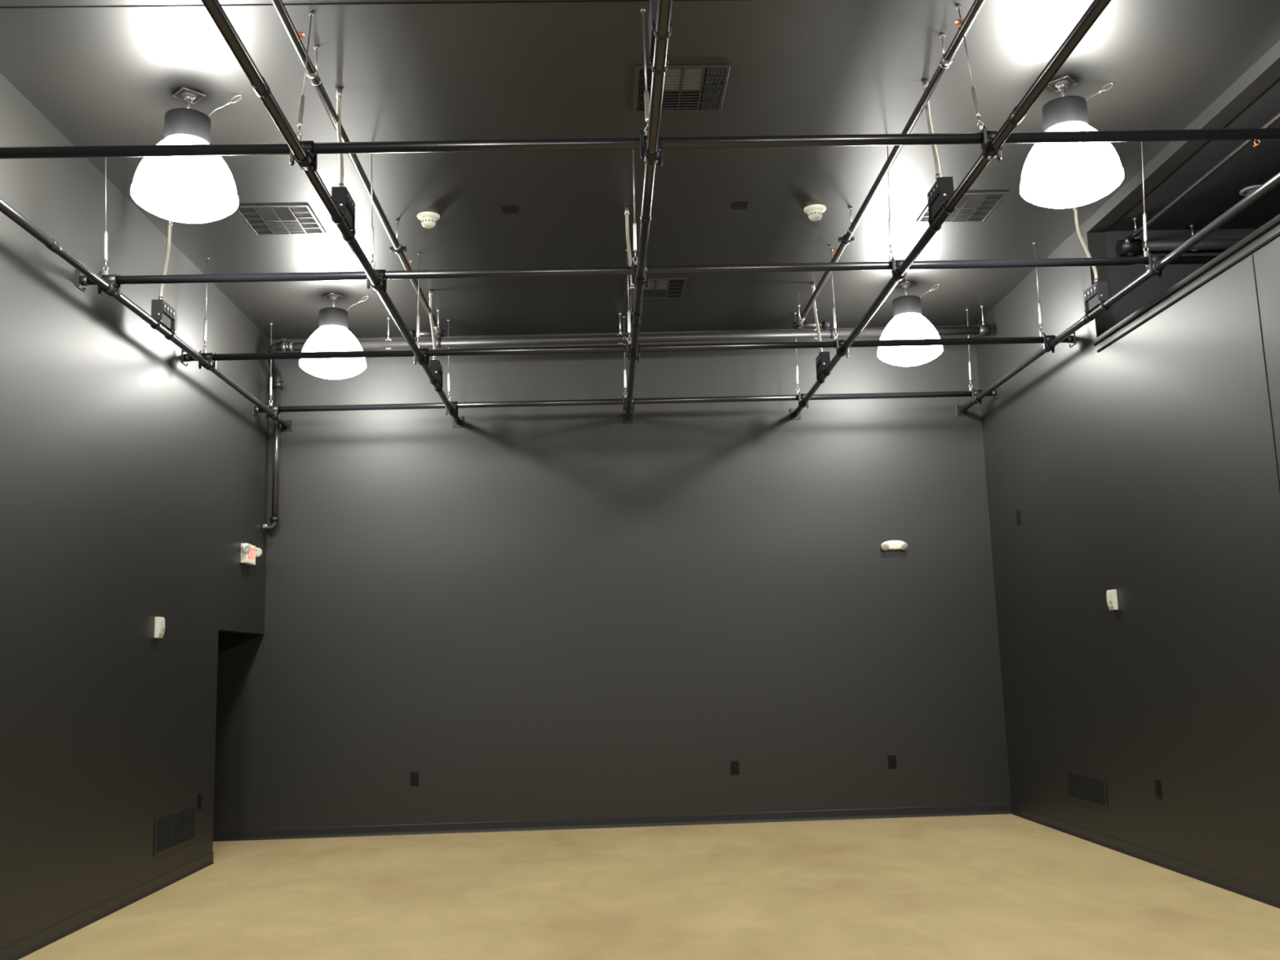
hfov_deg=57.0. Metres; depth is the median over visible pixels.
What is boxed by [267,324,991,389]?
pipe
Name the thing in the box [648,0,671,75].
outlet box
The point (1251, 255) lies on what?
trim
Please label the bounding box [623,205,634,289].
conduit
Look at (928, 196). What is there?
socket
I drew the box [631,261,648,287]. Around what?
clamp
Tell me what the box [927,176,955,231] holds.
outlet box
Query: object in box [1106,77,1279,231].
ceiling
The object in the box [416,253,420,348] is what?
cable
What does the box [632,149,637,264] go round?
cable
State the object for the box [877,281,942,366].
lamp
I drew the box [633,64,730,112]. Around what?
ceiling vent
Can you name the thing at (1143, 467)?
wall
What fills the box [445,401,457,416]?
clamp
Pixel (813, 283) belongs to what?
conduit
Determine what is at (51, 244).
pipe
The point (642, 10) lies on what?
cable
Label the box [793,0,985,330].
pipe
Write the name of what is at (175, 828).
air vent
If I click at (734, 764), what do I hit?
wall outlet
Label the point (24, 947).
baseboard
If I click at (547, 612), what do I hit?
wall
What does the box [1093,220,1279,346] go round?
trim
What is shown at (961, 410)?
pipe
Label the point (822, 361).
outlet box
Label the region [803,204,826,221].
smoke detector
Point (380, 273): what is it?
clamp
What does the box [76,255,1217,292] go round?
pipe
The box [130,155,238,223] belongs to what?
lamp
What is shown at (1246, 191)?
recessed light
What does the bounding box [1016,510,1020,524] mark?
blank plate
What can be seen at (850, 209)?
hanger
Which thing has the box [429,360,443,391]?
outlet box
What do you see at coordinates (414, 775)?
wall outlet
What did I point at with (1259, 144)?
sprinkler
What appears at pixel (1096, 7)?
pipe
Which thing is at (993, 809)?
baseboard
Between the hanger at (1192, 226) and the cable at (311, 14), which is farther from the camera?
the hanger at (1192, 226)
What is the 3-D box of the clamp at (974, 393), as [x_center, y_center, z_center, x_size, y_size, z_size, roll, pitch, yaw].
[3.598,-0.895,12.610,0.122,0.164,0.104,-1,-9,-2]
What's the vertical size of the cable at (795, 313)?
0.886 m
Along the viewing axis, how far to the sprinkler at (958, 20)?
6.76 m
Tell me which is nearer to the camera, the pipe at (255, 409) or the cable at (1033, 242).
the cable at (1033, 242)
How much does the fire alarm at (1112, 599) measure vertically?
0.169 m
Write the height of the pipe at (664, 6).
0.124 m
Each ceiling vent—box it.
[235,204,326,235]
[624,277,686,299]
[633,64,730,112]
[915,191,1008,222]
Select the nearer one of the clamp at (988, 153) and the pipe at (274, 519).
the clamp at (988, 153)
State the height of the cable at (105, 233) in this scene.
0.886 m
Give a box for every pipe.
[0,128,1279,159]
[0,198,293,431]
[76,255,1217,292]
[181,332,1075,366]
[200,0,463,427]
[252,387,999,417]
[262,386,284,531]
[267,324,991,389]
[271,0,444,340]
[622,0,672,423]
[789,0,1111,419]
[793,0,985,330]
[955,171,1279,416]
[1115,235,1243,257]
[1124,111,1279,243]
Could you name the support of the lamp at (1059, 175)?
attached to the ceiling at (100, 76)
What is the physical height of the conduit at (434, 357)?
0.774 m
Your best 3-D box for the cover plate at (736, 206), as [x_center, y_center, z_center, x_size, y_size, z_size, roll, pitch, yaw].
[0.822,-2.239,9.649,0.120,0.010,0.116,-1,-9,-2]
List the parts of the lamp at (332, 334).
stem, mounting plate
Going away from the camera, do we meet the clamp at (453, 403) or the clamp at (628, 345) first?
the clamp at (628, 345)
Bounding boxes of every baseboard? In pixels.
[0,851,213,959]
[213,804,1011,841]
[1011,804,1279,908]
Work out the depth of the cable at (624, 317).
12.51 m
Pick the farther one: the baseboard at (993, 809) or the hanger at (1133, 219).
the baseboard at (993, 809)
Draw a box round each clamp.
[97,271,121,297]
[198,350,216,371]
[266,404,280,420]
[289,140,317,171]
[366,269,386,292]
[413,347,429,366]
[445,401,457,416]
[622,395,634,412]
[626,341,639,361]
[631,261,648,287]
[640,130,662,166]
[797,391,808,408]
[835,337,848,357]
[891,256,906,282]
[971,387,982,404]
[980,125,1002,160]
[1041,333,1055,353]
[1146,251,1164,277]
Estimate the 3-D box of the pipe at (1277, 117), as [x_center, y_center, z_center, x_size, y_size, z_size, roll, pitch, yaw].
[4.266,-2.667,6.127,0.044,0.051,8.032,-1,-9,-2]
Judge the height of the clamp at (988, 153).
0.164 m
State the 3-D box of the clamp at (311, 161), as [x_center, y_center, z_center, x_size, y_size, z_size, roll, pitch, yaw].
[-1.799,-1.744,6.309,0.122,0.164,0.104,-1,-9,-2]
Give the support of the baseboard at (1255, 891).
attached to the wall at (1143, 467)
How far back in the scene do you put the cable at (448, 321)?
12.45 m
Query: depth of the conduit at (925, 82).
7.52 m
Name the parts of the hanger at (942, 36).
rod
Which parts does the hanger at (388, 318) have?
rod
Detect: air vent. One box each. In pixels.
[153,803,195,856]
[1066,769,1107,808]
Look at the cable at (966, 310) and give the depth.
12.63 m
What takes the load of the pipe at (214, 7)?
attached to the pipe at (597, 144)
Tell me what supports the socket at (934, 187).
attached to the outlet box at (942, 189)
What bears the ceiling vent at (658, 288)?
in the ceiling at (100, 76)
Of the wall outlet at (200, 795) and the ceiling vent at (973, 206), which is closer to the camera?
the ceiling vent at (973, 206)
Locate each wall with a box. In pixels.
[0,72,270,949]
[213,325,1011,831]
[974,40,1279,891]
[1103,228,1257,326]
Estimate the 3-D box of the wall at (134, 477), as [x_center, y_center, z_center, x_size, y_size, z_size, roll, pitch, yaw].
[-3.841,-0.168,4.851,0.130,5.340,15.744,-1,-9,-2]
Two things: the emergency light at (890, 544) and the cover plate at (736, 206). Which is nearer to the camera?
the cover plate at (736, 206)
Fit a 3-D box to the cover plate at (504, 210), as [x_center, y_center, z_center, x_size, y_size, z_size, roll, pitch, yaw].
[-1.062,-2.192,9.585,0.120,0.010,0.116,-1,-9,-2]
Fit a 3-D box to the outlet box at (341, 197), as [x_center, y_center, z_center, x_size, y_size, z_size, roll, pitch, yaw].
[-1.827,-1.641,7.274,0.093,0.243,0.322,-1,-9,-2]
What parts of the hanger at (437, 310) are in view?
rod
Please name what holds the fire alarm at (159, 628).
attached to the wall at (134, 477)
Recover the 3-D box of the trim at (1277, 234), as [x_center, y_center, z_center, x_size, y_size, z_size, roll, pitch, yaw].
[4.013,-1.748,5.983,0.013,0.018,8.215,-1,-9,-2]
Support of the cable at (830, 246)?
hanging from the ceiling at (100, 76)
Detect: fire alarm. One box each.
[154,616,164,638]
[1106,589,1118,610]
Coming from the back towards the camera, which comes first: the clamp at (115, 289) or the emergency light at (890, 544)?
the emergency light at (890, 544)
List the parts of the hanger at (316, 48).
rod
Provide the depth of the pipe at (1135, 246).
10.08 m
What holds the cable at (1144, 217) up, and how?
hanging from the ceiling at (100, 76)
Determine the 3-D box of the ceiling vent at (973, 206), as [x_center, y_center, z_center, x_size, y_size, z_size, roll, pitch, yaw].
[2.671,-2.266,9.820,0.590,0.012,0.610,-1,-9,-2]
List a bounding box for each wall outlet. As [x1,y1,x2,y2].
[197,793,202,810]
[410,771,418,786]
[730,760,739,774]
[887,755,896,768]
[1154,779,1161,799]
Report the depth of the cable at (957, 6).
6.53 m
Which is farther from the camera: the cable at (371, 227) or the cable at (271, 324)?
the cable at (271, 324)
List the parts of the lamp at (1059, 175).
stem, mounting plate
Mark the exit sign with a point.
(249, 552)
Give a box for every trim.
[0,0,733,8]
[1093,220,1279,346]
[1097,231,1279,352]
[1251,254,1279,492]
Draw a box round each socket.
[348,196,351,207]
[927,195,930,205]
[930,191,933,201]
[933,186,936,197]
[936,182,938,193]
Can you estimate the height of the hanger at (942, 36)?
0.226 m
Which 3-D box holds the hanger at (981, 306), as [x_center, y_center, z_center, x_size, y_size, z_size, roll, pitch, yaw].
[3.653,-1.700,12.565,0.112,0.328,0.030,-1,-9,-2]
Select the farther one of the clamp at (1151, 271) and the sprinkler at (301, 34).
the clamp at (1151, 271)
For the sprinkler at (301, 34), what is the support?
attached to the pipe at (311, 71)
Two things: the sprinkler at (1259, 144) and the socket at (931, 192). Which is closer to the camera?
the socket at (931, 192)
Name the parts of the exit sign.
panel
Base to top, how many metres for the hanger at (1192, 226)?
0.236 m
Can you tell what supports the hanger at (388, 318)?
hanging from the ceiling at (100, 76)
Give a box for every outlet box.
[150,299,175,340]
[330,186,355,242]
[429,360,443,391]
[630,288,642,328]
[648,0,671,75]
[815,351,831,383]
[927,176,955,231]
[1083,280,1110,321]
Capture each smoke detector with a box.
[417,211,439,228]
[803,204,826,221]
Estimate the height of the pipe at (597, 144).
0.124 m
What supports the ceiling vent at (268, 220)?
in the ceiling at (100, 76)
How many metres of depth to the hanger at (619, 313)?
12.43 m
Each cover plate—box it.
[501,207,517,213]
[732,203,748,209]
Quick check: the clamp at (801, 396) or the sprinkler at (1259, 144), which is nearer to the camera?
the sprinkler at (1259, 144)
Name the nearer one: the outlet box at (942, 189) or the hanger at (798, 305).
the outlet box at (942, 189)
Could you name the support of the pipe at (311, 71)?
hanging from the hanger at (316, 48)
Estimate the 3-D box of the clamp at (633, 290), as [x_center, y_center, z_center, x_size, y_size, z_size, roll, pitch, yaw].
[-0.027,-1.361,9.350,0.093,0.243,0.322,-1,-9,-2]
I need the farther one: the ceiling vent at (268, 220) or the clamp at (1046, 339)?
the clamp at (1046, 339)
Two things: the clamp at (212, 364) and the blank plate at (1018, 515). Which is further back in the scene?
the blank plate at (1018, 515)
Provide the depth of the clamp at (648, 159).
6.33 m
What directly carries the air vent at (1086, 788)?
in the wall at (1143, 467)
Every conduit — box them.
[158,219,172,299]
[335,86,343,186]
[428,289,436,359]
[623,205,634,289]
[810,281,822,352]
[921,78,941,180]
[1073,206,1098,282]
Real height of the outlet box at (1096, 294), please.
0.243 m
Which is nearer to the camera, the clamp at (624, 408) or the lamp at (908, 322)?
the lamp at (908, 322)
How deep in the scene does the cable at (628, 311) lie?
10.47 m
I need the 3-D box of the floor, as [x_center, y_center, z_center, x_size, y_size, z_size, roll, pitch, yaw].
[-1.036,2.473,4.507,10.710,0.150,16.044,-1,-9,-2]
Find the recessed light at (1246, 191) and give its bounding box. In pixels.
[1239,185,1260,195]
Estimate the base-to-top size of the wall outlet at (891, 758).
0.140 m
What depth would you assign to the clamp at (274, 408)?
12.33 m
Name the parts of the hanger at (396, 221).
rod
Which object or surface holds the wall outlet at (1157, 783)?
attached to the wall at (1143, 467)
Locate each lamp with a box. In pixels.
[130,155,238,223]
[298,293,368,379]
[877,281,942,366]
[1019,75,1124,208]
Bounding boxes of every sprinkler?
[297,31,304,40]
[955,18,964,29]
[1253,139,1262,147]
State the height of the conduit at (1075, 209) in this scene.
0.774 m
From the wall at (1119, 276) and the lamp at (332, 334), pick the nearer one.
the wall at (1119, 276)
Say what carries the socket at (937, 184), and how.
attached to the outlet box at (942, 189)
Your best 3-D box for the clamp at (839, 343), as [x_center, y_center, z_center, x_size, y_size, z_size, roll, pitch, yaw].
[1.799,-1.180,10.496,0.122,0.164,0.104,-1,-9,-2]
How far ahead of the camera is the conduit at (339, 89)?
7.44 m
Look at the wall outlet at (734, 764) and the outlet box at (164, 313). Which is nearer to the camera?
the outlet box at (164, 313)
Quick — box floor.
[18,813,1279,959]
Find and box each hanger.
[311,45,320,85]
[385,317,391,349]
[393,220,400,249]
[436,309,439,325]
[617,312,622,343]
[797,304,800,319]
[848,207,855,233]
[939,33,949,68]
[980,305,984,324]
[1132,217,1139,238]
[1189,224,1197,250]
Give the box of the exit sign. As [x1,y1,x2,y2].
[240,542,262,565]
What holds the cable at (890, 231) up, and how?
hanging from the ceiling at (100, 76)
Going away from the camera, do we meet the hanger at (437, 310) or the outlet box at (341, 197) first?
the outlet box at (341, 197)
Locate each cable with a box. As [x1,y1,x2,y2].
[102,157,108,274]
[202,257,208,352]
[268,323,272,405]
[295,12,314,141]
[369,153,375,269]
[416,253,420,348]
[447,320,450,401]
[622,315,626,397]
[626,248,631,343]
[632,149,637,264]
[640,8,648,135]
[793,312,799,395]
[829,245,837,341]
[887,145,893,261]
[955,4,983,132]
[965,309,972,391]
[1032,241,1044,336]
[1141,141,1148,256]
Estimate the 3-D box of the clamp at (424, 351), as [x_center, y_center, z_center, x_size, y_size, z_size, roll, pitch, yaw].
[-1.920,-1.088,10.371,0.122,0.164,0.104,-1,-9,-2]
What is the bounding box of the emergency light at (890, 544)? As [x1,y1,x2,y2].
[880,540,907,551]
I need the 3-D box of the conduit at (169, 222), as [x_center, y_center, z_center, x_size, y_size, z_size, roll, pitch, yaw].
[-3.763,-1.758,9.369,0.051,0.774,0.265,0,-9,-12]
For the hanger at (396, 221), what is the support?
hanging from the ceiling at (100, 76)
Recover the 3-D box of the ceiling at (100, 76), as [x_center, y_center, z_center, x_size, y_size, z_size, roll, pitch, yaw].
[0.071,-2.976,5.420,8.165,0.150,16.044,-1,-9,-2]
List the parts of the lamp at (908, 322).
mounting plate, stem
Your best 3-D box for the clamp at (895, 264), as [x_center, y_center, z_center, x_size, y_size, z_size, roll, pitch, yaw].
[1.859,-1.509,8.459,0.122,0.164,0.104,-1,-9,-2]
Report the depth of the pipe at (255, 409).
12.46 m
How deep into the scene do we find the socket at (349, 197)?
7.24 m
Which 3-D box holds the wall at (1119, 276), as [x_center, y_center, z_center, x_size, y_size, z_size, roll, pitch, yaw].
[5.522,-1.707,10.256,2.990,1.141,0.108,-1,-9,-2]
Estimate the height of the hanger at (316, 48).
0.256 m
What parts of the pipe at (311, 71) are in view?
arm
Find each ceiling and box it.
[0,0,1279,339]
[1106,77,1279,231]
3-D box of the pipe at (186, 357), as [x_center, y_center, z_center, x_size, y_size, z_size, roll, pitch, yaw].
[-0.053,-1.164,10.438,7.869,0.124,0.124,-1,-9,-2]
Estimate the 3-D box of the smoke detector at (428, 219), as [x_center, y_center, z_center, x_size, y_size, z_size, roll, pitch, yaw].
[-1.731,-2.114,9.654,0.188,0.101,0.188,-1,-9,-2]
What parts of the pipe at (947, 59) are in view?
arm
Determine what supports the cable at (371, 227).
hanging from the ceiling at (100, 76)

